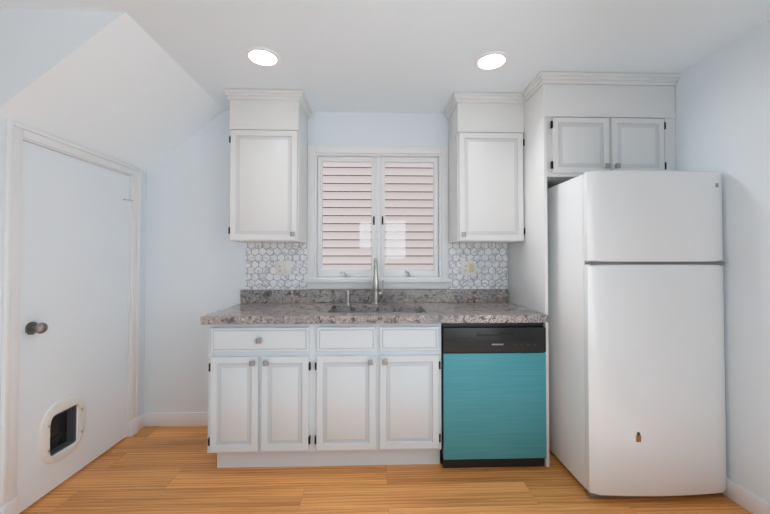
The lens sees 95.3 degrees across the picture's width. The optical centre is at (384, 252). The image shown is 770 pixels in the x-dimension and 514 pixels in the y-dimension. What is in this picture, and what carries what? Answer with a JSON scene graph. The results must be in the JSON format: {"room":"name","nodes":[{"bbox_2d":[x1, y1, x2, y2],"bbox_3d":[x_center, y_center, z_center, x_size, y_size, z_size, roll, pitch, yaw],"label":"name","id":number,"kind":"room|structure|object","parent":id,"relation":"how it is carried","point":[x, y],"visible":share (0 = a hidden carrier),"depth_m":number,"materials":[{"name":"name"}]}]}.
{"room":"kitchen","nodes":[
{"label":"kitchen","id":0,"kind":"room"},
{"bbox_2d":[0,117,146,415],"bbox_3d":[-1.868,0.100,2.113,0.150,2.390,1.080,0,-1,-2],"label":"wall","id":1,"kind":"structure","parent":0,"point":[142,256],"depth_m":2.60,"materials":[{"name":"white paint"}]},
{"bbox_2d":[0,119,141,513],"bbox_3d":[-1.855,0.339,2.094,0.174,1.912,0.940,0,-1,-2],"label":"door frame","id":2,"kind":"structure","parent":1,"relation":"attached to","point":[17,134],"depth_m":1.69,"materials":[{"name":"white paint"}]},
{"bbox_2d":[16,141,132,512],"bbox_3d":[-1.790,0.369,2.098,0.127,1.828,0.777,0,-1,-2],"label":"door","id":3,"kind":"structure","parent":1,"relation":"in","point":[73,399],"depth_m":2.00,"materials":[{"name":"white paint"}]},
{"bbox_2d":[0,9,224,171],"bbox_3d":[-1.500,-0.855,2.140,0.585,0.478,1.080,0,-1,-2],"label":"sloped ceiling","id":4,"kind":"structure","parent":0,"point":[125,87],"depth_m":1.81,"materials":[{"name":"white paint"}]},
{"bbox_2d":[144,111,447,412],"bbox_3d":[-0.012,0.112,2.784,3.900,2.390,0.150,0,-1,-2],"label":"wall","id":5,"kind":"structure","parent":0,"point":[195,263],"depth_m":2.67,"materials":[{"name":"white paint"}]},
{"bbox_2d":[139,412,207,429],"bbox_3d":[-1.435,1.254,2.626,0.748,0.100,0.040,0,-1,-2],"label":"baseboard","id":6,"kind":"structure","parent":5,"relation":"attached to","point":[166,418],"depth_m":2.63,"materials":[{"name":"white paint"}]},
{"bbox_2d":[223,89,311,242],"bbox_3d":[-0.822,-0.579,2.516,0.532,1.013,0.356,0,-1,-2],"label":"upper cabinet","id":7,"kind":"object","parent":5,"relation":"attached to","point":[268,137],"visible":1,"depth_m":2.37,"materials":[{"name":"white paint"}]},
{"bbox_2d":[245,243,507,289],"bbox_3d":[-0.053,0.103,2.703,2.014,0.365,0.008,0,-1,-2],"label":"tile backsplash","id":8,"kind":"structure","parent":5,"relation":"attached to","point":[491,259],"depth_m":2.68,"materials":[{"name":"tile"}]},
{"bbox_2d":[276,261,290,274],"bbox_3d":[-0.774,0.122,2.671,0.114,0.110,0.010,0,-1,-2],"label":"electrical outlet","id":9,"kind":"object","parent":8,"relation":"attached to","point":[283,267],"visible":1,"depth_m":2.67,"materials":[{"name":"white plastic"}]},
{"bbox_2d":[461,261,475,274],"bbox_3d":[0.645,0.123,2.714,0.114,0.110,0.010,0,-1,-2],"label":"electrical outlet","id":10,"kind":"object","parent":8,"relation":"attached to","point":[468,267],"visible":1,"depth_m":2.71,"materials":[{"name":"white plastic"}]},
{"bbox_2d":[304,145,451,288],"bbox_3d":[-0.054,-0.266,2.761,1.125,1.101,0.185,0,-1,-2],"label":"window unit","id":11,"kind":"structure","parent":5,"relation":"in","point":[436,276],"depth_m":2.73,"materials":[{"name":"white paint"}]},
{"bbox_2d":[444,92,524,242],"bbox_3d":[0.711,-0.579,2.562,0.497,1.013,0.356,0,-1,-2],"label":"upper cabinet","id":12,"kind":"object","parent":5,"relation":"attached to","point":[486,142],"visible":0.98,"depth_m":2.42,"materials":[{"name":"white paint"}]},
{"bbox_2d":[0,0,769,112],"bbox_3d":[0.048,-1.167,0.821,8.000,0.100,4.120,0,-1,-2],"label":"ceiling","id":13,"kind":"structure","parent":0,"point":[398,56],"depth_m":1.82,"materials":[{"name":"white paint"}]},
{"bbox_2d":[244,47,280,67],"bbox_3d":[-0.688,-1.093,1.978,0.200,0.006,0.200,0,-1,-2],"label":"recessed light","id":14,"kind":"object","parent":13,"relation":"in","point":[263,57],"visible":1,"depth_m":1.97,"materials":[{"name":"white paint"}]},
{"bbox_2d":[474,51,509,70],"bbox_3d":[0.612,-1.092,2.018,0.200,0.006,0.200,0,-1,-2],"label":"recessed light","id":15,"kind":"object","parent":13,"relation":"in","point":[492,61],"visible":1,"depth_m":2.01,"materials":[{"name":"white paint"}]},
{"bbox_2d":[19,426,751,513],"bbox_3d":[0.048,1.323,0.778,8.000,0.100,4.120,0,-1,-2],"label":"floor","id":16,"kind":"structure","parent":0,"point":[162,470],"depth_m":1.91,"materials":[{"name":"brown wood"}]},
{"bbox_2d":[207,324,318,467],"bbox_3d":[-0.736,0.862,2.362,0.628,0.876,0.619,0,-1,-2],"label":"base cabinet","id":17,"kind":"object","parent":16,"relation":"on","point":[288,395],"depth_m":2.06,"materials":[{"name":"white paint"}]},
{"bbox_2d":[200,289,547,324],"bbox_3d":[-0.061,0.352,2.379,2.045,0.143,0.643,0,-1,-2],"label":"countertop","id":18,"kind":"structure","parent":17,"relation":"on","point":[322,306],"depth_m":2.46,"materials":[{"name":"stone"}]},
{"bbox_2d":[345,258,383,303],"bbox_3d":[-0.148,0.210,2.503,0.281,0.340,0.229,0,-1,-2],"label":"faucet","id":19,"kind":"object","parent":18,"relation":"on","point":[375,289],"visible":1,"depth_m":2.48,"materials":[{"name":"silver metal"}]},
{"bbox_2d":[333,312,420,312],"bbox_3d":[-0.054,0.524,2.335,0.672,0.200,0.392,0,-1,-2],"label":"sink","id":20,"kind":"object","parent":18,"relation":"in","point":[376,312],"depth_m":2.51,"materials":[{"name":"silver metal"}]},
{"bbox_2d":[315,323,441,465],"bbox_3d":[-0.064,0.863,2.382,0.788,0.876,0.619,0,-1,-2],"label":"base cabinet","id":21,"kind":"object","parent":16,"relation":"on","point":[378,386],"depth_m":2.08,"materials":[{"name":"white paint"}]},
{"bbox_2d":[440,323,546,467],"bbox_3d":[0.647,0.865,2.367,0.616,0.870,0.577,0,-1,-2],"label":"dishwasher","id":22,"kind":"object","parent":16,"relation":"on","point":[493,394],"visible":0.98,"depth_m":2.09,"materials":[{"name":"teal brushed metal"},{"name":"black plastic"}]},
{"bbox_2d":[508,72,679,466],"bbox_3d":[1.364,0.107,2.432,0.867,2.388,0.632,0,-1,-2],"label":"surround","id":23,"kind":"object","parent":16,"relation":"on","point":[576,124],"visible":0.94,"depth_m":2.17,"materials":[{"name":"white paint"}]},
{"bbox_2d":[547,170,726,496],"bbox_3d":[1.419,0.439,2.252,0.735,1.718,0.887,0,-1,-2],"label":"fridge","id":24,"kind":"object","parent":16,"relation":"on","point":[636,342],"visible":0.92,"depth_m":1.82,"materials":[{"name":"white metal"}]},
{"bbox_2d":[675,20,769,502],"bbox_3d":[1.892,0.096,1.831,0.150,2.390,1.870,0,-1,-2],"label":"wall","id":25,"kind":"structure","parent":0,"point":[722,118],"depth_m":1.79,"materials":[{"name":"white paint"}]},
{"bbox_2d":[723,477,769,513],"bbox_3d":[1.811,1.240,1.808,0.013,0.100,1.870,0,-1,-2],"label":"baseboard","id":26,"kind":"structure","parent":25,"relation":"attached to","point":[746,499],"depth_m":1.75,"materials":[{"name":"white paint"}]},
{"label":"outside","id":27,"kind":"structure","parent":0,"visible":0},
{"bbox_2d":[323,162,432,269],"bbox_3d":[-0.084,-0.652,5.201,10.000,6.000,0.100,0,-1,-2],"label":"siding","id":28,"kind":"object","parent":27,"point":[345,187],"depth_m":5.15,"materials":[{"name":"plastic"}]}
]}

